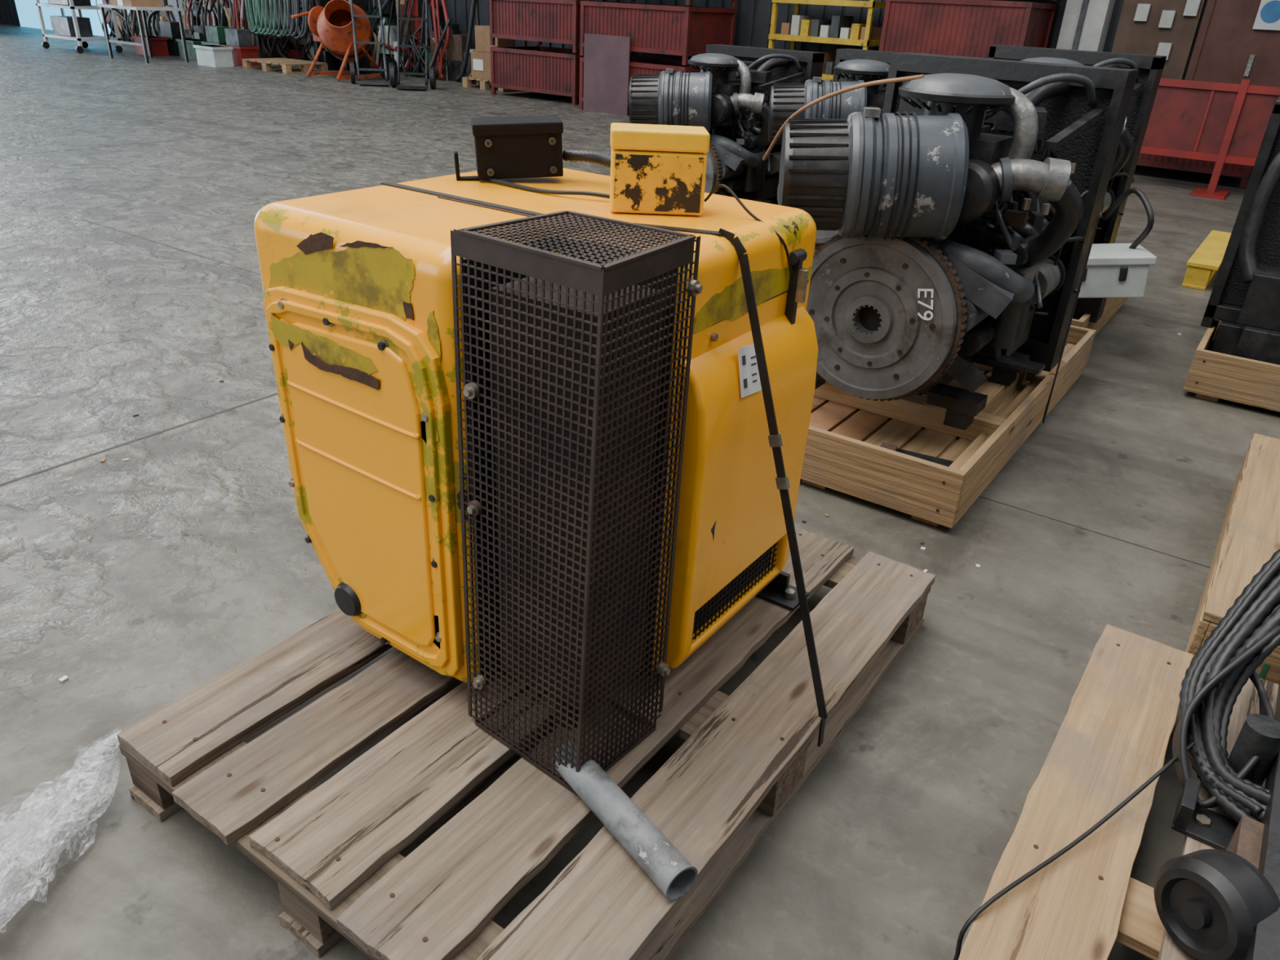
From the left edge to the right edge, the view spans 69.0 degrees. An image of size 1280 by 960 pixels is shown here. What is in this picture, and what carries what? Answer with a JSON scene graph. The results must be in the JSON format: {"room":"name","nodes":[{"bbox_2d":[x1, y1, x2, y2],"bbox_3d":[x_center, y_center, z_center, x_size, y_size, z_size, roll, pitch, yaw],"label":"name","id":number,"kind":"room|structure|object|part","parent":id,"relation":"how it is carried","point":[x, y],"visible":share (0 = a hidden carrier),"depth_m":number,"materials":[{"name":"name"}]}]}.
{"room":"industrial warehouse","nodes":[
{"label":"industrial warehouse","id":0,"kind":"room"},
{"bbox_2d":[0,0,1208,81],"bbox_3d":[-2.314,-8.771,14.134,41.000,5.000,0.230,20,32,30],"label":"wall","id":1,"kind":"structure","parent":0,"point":[753,17],"depth_m":12.26,"materials":[{"name":"metal"}]},
{"bbox_2d":[14,0,111,35],"bbox_3d":[-13.222,-12.031,20.853,4.600,3.600,0.110,20,32,30],"label":"door","id":2,"kind":"structure","parent":1,"relation":"in","point":[27,11],"depth_m":21.97,"materials":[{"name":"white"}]},
{"bbox_2d":[1111,0,1205,79],"bbox_3d":[5.420,-4.836,9.712,0.750,1.600,0.120,20,32,30],"label":"switch panel","id":3,"kind":"object","parent":1,"relation":"attached to","point":[1168,28],"visible":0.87,"depth_m":9.74,"materials":[{"name":"paint"}]},
{"bbox_2d":[1184,0,1279,87],"bbox_3d":[6.133,-4.389,9.410,0.920,2.350,0.080,20,32,30],"label":"door","id":4,"kind":"structure","parent":1,"relation":"in","point":[1227,49],"depth_m":9.43,"materials":[{"name":"brown paint"}]},
{"bbox_2d":[1252,0,1279,30],"bbox_3d":[6.220,-4.592,9.158,0.250,0.290,0.019,20,32,30],"label":"safety sign","id":5,"kind":"object","parent":4,"relation":"attached to","point":[1268,17],"visible":1,"depth_m":9.17,"materials":[{"name":"white plastic"}]},
{"bbox_2d":[0,23,1279,959],"bbox_3d":[-7.144,-3.615,9.278,41.000,0.100,20.000,20,32,30],"label":"floor","id":6,"kind":"structure","parent":0,"point":[144,580],"depth_m":2.62,"materials":[{"name":"concrete"}]},
{"bbox_2d":[0,733,119,951],"bbox_3d":[-1.017,0.632,1.450,0.264,0.131,0.580,14,29,20],"label":"film","id":7,"kind":"object","parent":6,"relation":"on","point":[38,846],"visible":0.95,"depth_m":1.56,"materials":[{"name":"white"}]},
{"bbox_2d":[35,0,122,53],"bbox_3d":[-10.158,-8.383,16.741,1.250,1.200,0.820,20,32,30],"label":"trolley","id":8,"kind":"object","parent":6,"relation":"on","point":[78,28],"visible":0.99,"depth_m":16.68,"materials":[{"name":"metal"}]},
{"bbox_2d":[96,4,188,62],"bbox_3d":[-8.338,-7.517,15.667,1.200,0.820,0.800,20,32,30],"label":"work table","id":9,"kind":"object","parent":6,"relation":"on","point":[138,9],"visible":0.98,"depth_m":15.51,"materials":[{"name":"paint"}]},
{"bbox_2d":[109,0,161,7],"bbox_3d":[-8.432,-8.028,15.254,0.650,0.455,0.754,20,32,30],"label":"carton","id":10,"kind":"object","parent":9,"relation":"on","point":[149,3],"visible":1,"depth_m":15.25,"materials":[{"name":"brown cardboard"}]},
{"bbox_2d":[131,21,260,66],"bbox_3d":[-7.810,-7.605,16.181,2.940,0.550,1.070,20,32,30],"label":"plastic crates","id":11,"kind":"object","parent":6,"relation":"on","point":[224,46],"visible":0.93,"depth_m":16.00,"materials":[{"name":"plastic"}]},
{"bbox_2d":[182,0,254,45],"bbox_3d":[-7.796,-8.354,16.957,2.335,1.163,0.321,20,32,30],"label":"tools","id":12,"kind":"object","parent":6,"relation":"on","point":[195,32],"visible":0.38,"depth_m":16.98,"materials":[{"name":"brown paint"}]},
{"bbox_2d":[244,0,321,69],"bbox_3d":[-6.061,-7.981,15.611,1.694,1.900,0.250,20,32,30],"label":"rack","id":13,"kind":"object","parent":6,"relation":"on","point":[264,17],"visible":0.98,"depth_m":15.63,"materials":[{"name":"metal"}]},
{"bbox_2d":[241,57,328,74],"bbox_3d":[-5.819,-6.797,15.264,1.140,0.142,0.800,20,32,30],"label":"wooden pallet","id":14,"kind":"object","parent":6,"relation":"on","point":[285,64],"visible":0.98,"depth_m":15.11,"materials":[{"name":"brown wood"}]},
{"bbox_2d":[95,0,479,84],"bbox_3d":[-6.987,-8.643,17.036,11.516,1.677,0.535,20,32,30],"label":"heap","id":15,"kind":"object","parent":6,"relation":"on","point":[449,51],"visible":0.46,"depth_m":15.25,"materials":[{"name":"black paint"}]},
{"bbox_2d":[290,0,397,80],"bbox_3d":[-4.590,-6.808,14.357,1.166,1.110,1.123,20,32,30],"label":"mixer","id":16,"kind":"object","parent":6,"relation":"on","point":[331,24],"visible":0.87,"depth_m":14.10,"materials":[{"name":"orange paint"}]},
{"bbox_2d":[317,0,371,74],"bbox_3d":[-4.833,-7.653,15.100,0.800,1.900,0.300,20,32,30],"label":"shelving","id":17,"kind":"object","parent":6,"relation":"on","point":[333,63],"visible":0.05,"depth_m":15.37,"materials":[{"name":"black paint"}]},
{"bbox_2d":[349,0,393,84],"bbox_3d":[-3.988,-6.521,13.703,0.625,1.256,0.978,-5,29,-16],"label":"hand truck","id":18,"kind":"object","parent":6,"relation":"on","point":[351,63],"visible":0.8,"depth_m":13.73,"materials":[{"name":"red metal"}]},
{"bbox_2d":[390,0,435,89],"bbox_3d":[-3.285,-6.334,13.411,0.625,1.256,0.978,0,28,-6],"label":"hand truck","id":19,"kind":"object","parent":6,"relation":"on","point":[395,73],"visible":1,"depth_m":13.46,"materials":[{"name":"metal"}]},
{"bbox_2d":[462,76,520,92],"bbox_3d":[-2.147,-6.017,14.125,0.828,0.142,0.700,20,32,30],"label":"wooden pallet","id":20,"kind":"object","parent":6,"relation":"on","point":[484,84],"visible":0.4,"depth_m":13.93,"materials":[{"name":"brown wood"}]},
{"bbox_2d":[471,25,513,79],"bbox_3d":[-2.156,-6.388,13.913,0.600,0.707,0.460,20,32,30],"label":"cardboard boxes","id":21,"kind":"object","parent":20,"relation":"on","point":[481,58],"visible":0.57,"depth_m":13.81},
{"bbox_2d":[116,525,935,959],"bbox_3d":[-0.115,0.404,1.971,0.989,0.146,1.478,20,32,30],"label":"wooden pallet","id":22,"kind":"object","parent":6,"relation":"on","point":[411,851],"visible":0.59,"depth_m":1.61,"materials":[{"name":"brown wood"}]},
{"bbox_2d":[253,149,817,795],"bbox_3d":[-0.158,-0.137,1.847,0.850,0.926,0.828,20,32,30],"label":"generator","id":23,"kind":"object","parent":22,"relation":"on","point":[535,450],"visible":0.98,"depth_m":1.55,"materials":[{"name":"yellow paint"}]},
{"bbox_3d":[-0.500,0.012,1.665,0.340,0.577,0.012,20,32,30],"label":"panel","id":24,"kind":"part","parent":23,"relation":"part of","materials":[{"name":"orange paint"}]},
{"bbox_2d":[453,115,563,180],"bbox_3d":[-0.265,-0.664,1.867,0.215,0.123,0.089,-3,28,-11],"label":"control box","id":25,"kind":"object","parent":23,"relation":"on","point":[522,146],"visible":1,"depth_m":1.84,"materials":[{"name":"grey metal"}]},
{"bbox_2d":[380,182,827,746],"bbox_3d":[-0.074,-0.034,1.791,1.022,0.930,0.096,15,30,21],"label":"strap","id":26,"kind":"object","parent":23,"relation":"attached to","point":[775,438],"visible":0.85,"depth_m":1.64,"materials":[{"name":"black fabric"}]},
{"bbox_2d":[609,122,710,215],"bbox_3d":[0.031,-0.553,1.658,0.170,0.140,0.094,1,27,-3],"label":"junction box","id":27,"kind":"object","parent":23,"relation":"on","point":[655,169],"visible":1,"depth_m":1.62,"materials":[{"name":"yellow metal"}]},
{"bbox_3d":[0.033,-0.601,1.633,0.170,0.033,0.094,1,27,-3],"label":"lid","id":28,"kind":"part","parent":27,"relation":"part of","materials":[{"name":"yellow metal"}]},
{"bbox_2d":[691,542,778,643],"bbox_3d":[0.191,0.218,1.909,0.014,0.100,0.380,20,32,30],"label":"vent","id":29,"kind":"object","parent":23,"relation":"attached to","point":[717,611],"depth_m":1.92,"materials":[{"name":"metal"}]},
{"bbox_2d":[551,740,697,901],"bbox_3d":[-0.033,0.538,1.499,0.061,0.061,0.321,-17,33,-33],"label":"exhaust tailpipe","id":30,"kind":"object","parent":22,"relation":"on","point":[670,871],"visible":0.94,"depth_m":1.45,"materials":[{"name":"grey metal"}]},
{"bbox_2d":[489,45,583,105],"bbox_3d":[-1.187,-5.753,13.194,1.533,0.620,1.053,20,32,30],"label":"red stillage","id":31,"kind":"object","parent":6,"relation":"on","point":[546,69],"visible":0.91,"depth_m":12.80,"materials":[{"name":"paint"}]},
{"bbox_2d":[488,0,620,53],"bbox_3d":[-1.158,-6.321,12.899,1.533,0.620,1.053,20,32,30],"label":"red stillage","id":32,"kind":"object","parent":31,"relation":"on","point":[555,21],"visible":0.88,"depth_m":12.47,"materials":[{"name":"paint"}]},
{"bbox_2d":[0,95,1210,568],"bbox_3d":[-3.484,-2.298,7.015,20.471,0.021,16.226,3,27,1],"label":"joint","id":33,"kind":"object","parent":6,"relation":"on","point":[276,393],"visible":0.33,"depth_m":3.06,"materials":[{"name":"grey concrete"}]},
{"bbox_2d":[582,33,631,115],"bbox_3d":[-0.425,-5.091,11.690,0.700,0.900,0.020,20,32,30],"label":"panel","id":34,"kind":"object","parent":6,"relation":"on","point":[606,58],"visible":1,"depth_m":11.67,"materials":[{"name":"metal"}]},
{"bbox_2d":[57,333,1181,682],"bbox_3d":[0.432,-0.684,4.268,3.633,0.004,6.580,20,32,30],"label":"litter","id":35,"kind":"object","parent":6,"relation":"on","point":[64,677],"visible":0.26,"depth_m":2.62,"materials":[{"name":"cardboard"}]},
{"bbox_2d":[578,55,700,109],"bbox_3d":[0.189,-5.066,12.007,1.603,0.620,1.103,20,32,30],"label":"red stillage","id":36,"kind":"object","parent":6,"relation":"on","point":[637,64],"visible":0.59,"depth_m":11.82,"materials":[{"name":"paint"}]},
{"bbox_2d":[579,0,736,65],"bbox_3d":[0.217,-5.633,11.712,1.603,0.620,1.103,20,32,30],"label":"red stillage","id":37,"kind":"object","parent":36,"relation":"on","point":[686,31],"visible":0.92,"depth_m":11.24,"materials":[{"name":"paint"}]},
{"bbox_2d":[630,0,737,6],"bbox_3d":[0.246,-6.201,11.417,1.603,0.620,1.103,20,32,30],"label":"red stillage","id":38,"kind":"object","parent":37,"relation":"on","point":[734,2],"visible":1,"depth_m":11.52,"materials":[{"name":"paint"}]},
{"bbox_2d":[813,244,822,255],"bbox_3d":[1.196,-1.290,5.298,0.860,0.200,1.702,20,32,30],"label":"crate","id":39,"kind":"object","parent":6,"relation":"on","point":[817,246],"visible":0.02,"depth_m":5.08,"materials":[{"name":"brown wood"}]},
{"bbox_2d":[768,48,902,244],"bbox_3d":[1.131,-1.682,4.843,0.795,0.961,1.222,20,32,30],"label":"engine","id":40,"kind":"object","parent":39,"relation":"on","point":[852,67],"visible":0.19,"depth_m":4.40,"materials":[{"name":"metal"}]},
{"bbox_2d":[768,0,885,80],"bbox_3d":[2.296,-5.534,11.182,1.280,2.400,0.680,20,32,30],"label":"storage rack","id":41,"kind":"object","parent":6,"relation":"on","point":[841,29],"visible":0.5,"depth_m":11.05,"materials":[{"name":"metal"}]},
{"bbox_2d":[800,324,1096,528],"bbox_3d":[1.028,-0.363,3.499,0.900,0.200,1.722,20,32,30],"label":"crate","id":42,"kind":"object","parent":6,"relation":"on","point":[843,451],"visible":0.44,"depth_m":3.02,"materials":[{"name":"brown wood"}]},
{"bbox_2d":[880,442,953,466],"bbox_3d":[0.881,-0.064,2.886,0.277,0.031,0.050,15,30,22],"label":"bar","id":43,"kind":"object","parent":42,"relation":"in","point":[947,463],"visible":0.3,"depth_m":2.89,"materials":[{"name":"metal"}]},
{"bbox_2d":[762,52,1138,430],"bbox_3d":[0.835,-0.737,3.087,1.105,1.186,1.326,18,31,26],"label":"engine","id":44,"kind":"object","parent":42,"relation":"on","point":[966,211],"visible":0.97,"depth_m":2.72,"materials":[{"name":"metal"}]},
{"bbox_2d":[1071,297,1128,335],"bbox_3d":[1.859,-0.945,4.700,0.940,0.200,1.262,20,32,30],"label":"crate","id":45,"kind":"object","parent":6,"relation":"on","point":[1112,305],"visible":0.02,"depth_m":4.41,"materials":[{"name":"brown wood"}]},
{"bbox_2d":[987,44,1166,244],"bbox_3d":[1.809,-1.430,4.350,0.855,1.034,1.314,20,32,30],"label":"radiator","id":46,"kind":"object","parent":45,"relation":"on","point":[1150,67],"visible":0.08,"depth_m":4.46,"materials":[{"name":"metal"}]},
{"bbox_2d":[1072,186,1156,323],"bbox_3d":[1.990,-0.991,4.055,0.380,0.557,0.340,7,28,7],"label":"box","id":47,"kind":"object","parent":45,"relation":"on","point":[1113,270],"visible":0.68,"depth_m":3.95,"materials":[{"name":"plastic"}]},
{"bbox_2d":[958,624,1278,959],"bbox_3d":[0.944,0.766,1.380,0.809,0.144,1.482,20,32,30],"label":"wooden pallet","id":48,"kind":"object","parent":6,"relation":"on","point":[1113,735],"visible":0.75,"depth_m":1.57,"materials":[{"name":"brown wood"}]},
{"bbox_2d":[953,548,1279,959],"bbox_3d":[1.008,0.338,1.571,0.485,0.612,1.149,20,32,30],"label":"coiled cable","id":49,"kind":"object","parent":48,"relation":"on","point":[1221,903],"visible":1,"depth_m":1.55,"materials":[{"name":"black rubber"}]},
{"bbox_3d":[1.042,0.520,1.538,0.230,0.158,0.900,20,32,30],"label":"mounting frame","id":50,"kind":"part","parent":49,"relation":"part of","materials":[{"name":"black paint"}]},
{"bbox_2d":[1136,152,1253,189],"bbox_3d":[5.373,-3.447,9.206,1.403,0.800,1.003,20,32,30],"label":"red stillage","id":51,"kind":"object","parent":6,"relation":"on","point":[1243,171],"visible":0.25,"depth_m":8.85,"materials":[{"name":"paint"}]},
{"bbox_2d":[1131,78,1279,199],"bbox_3d":[5.181,-2.951,8.070,2.010,0.950,0.450,20,32,30],"label":"barrier","id":52,"kind":"object","parent":6,"relation":"on","point":[1220,122],"visible":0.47,"depth_m":8.15,"materials":[{"name":"metal"}]},
{"bbox_2d":[1182,230,1231,290],"bbox_3d":[3.845,-1.241,5.524,0.970,0.145,1.150,20,32,30],"label":"box","id":53,"kind":"object","parent":6,"relation":"on","point":[1202,265],"visible":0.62,"depth_m":5.36,"materials":[{"name":"paint"}]},
{"bbox_2d":[1182,319,1279,412],"bbox_3d":[3.094,-0.604,4.164,0.930,0.200,1.772,20,32,30],"label":"crate","id":54,"kind":"object","parent":6,"relation":"on","point":[1212,375],"visible":0.57,"depth_m":3.66,"materials":[{"name":"brown wood"}]},
{"bbox_2d":[1200,98,1279,364],"bbox_3d":[2.757,-0.871,3.568,0.870,1.008,0.550,20,32,30],"label":"radiator","id":55,"kind":"object","parent":54,"relation":"on","point":[1245,295],"visible":0.96,"depth_m":3.67,"materials":[{"name":"black metal"}]},
{"bbox_2d":[1185,433,1279,684],"bbox_3d":[1.923,0.280,2.348,0.817,0.202,1.243,20,32,30],"label":"wooden plank","id":56,"kind":"object","parent":6,"relation":"on","point":[1249,537],"visible":0.46,"depth_m":2.35,"materials":[{"name":"brown wood"}]},
{"bbox_3d":[0.480,-1.566,5.759,0.850,0.200,1.652,20,32,30],"label":"crate","id":57,"kind":"object","parent":6,"relation":"on","visible":0},
{"bbox_2d":[628,44,824,204],"bbox_3d":[0.439,-1.933,5.289,0.769,0.930,1.182,20,32,30],"label":"engine","id":58,"kind":"object","parent":57,"relation":"on","point":[729,97],"visible":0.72,"depth_m":5.00,"materials":[{"name":"metal"}]},
{"bbox_3d":[3.565,-4.243,10.645,1.553,0.720,1.003,20,32,30],"label":"red stillage","id":59,"kind":"object","parent":6,"relation":"on","visible":0},
{"bbox_2d":[879,0,1057,57],"bbox_3d":[3.599,-4.907,10.300,1.553,0.720,1.003,20,32,30],"label":"red stillage","id":60,"kind":"object","parent":59,"relation":"on","point":[957,28],"visible":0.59,"depth_m":9.90,"materials":[{"name":"paint"}]},
{"bbox_2d":[1056,0,1115,51],"bbox_3d":[4.825,-5.534,9.693,0.420,4.000,0.360,20,32,30],"label":"pillar","id":61,"kind":"structure","parent":0,"point":[1085,25],"depth_m":9.92,"materials":[{"name":"paint"}]}
]}

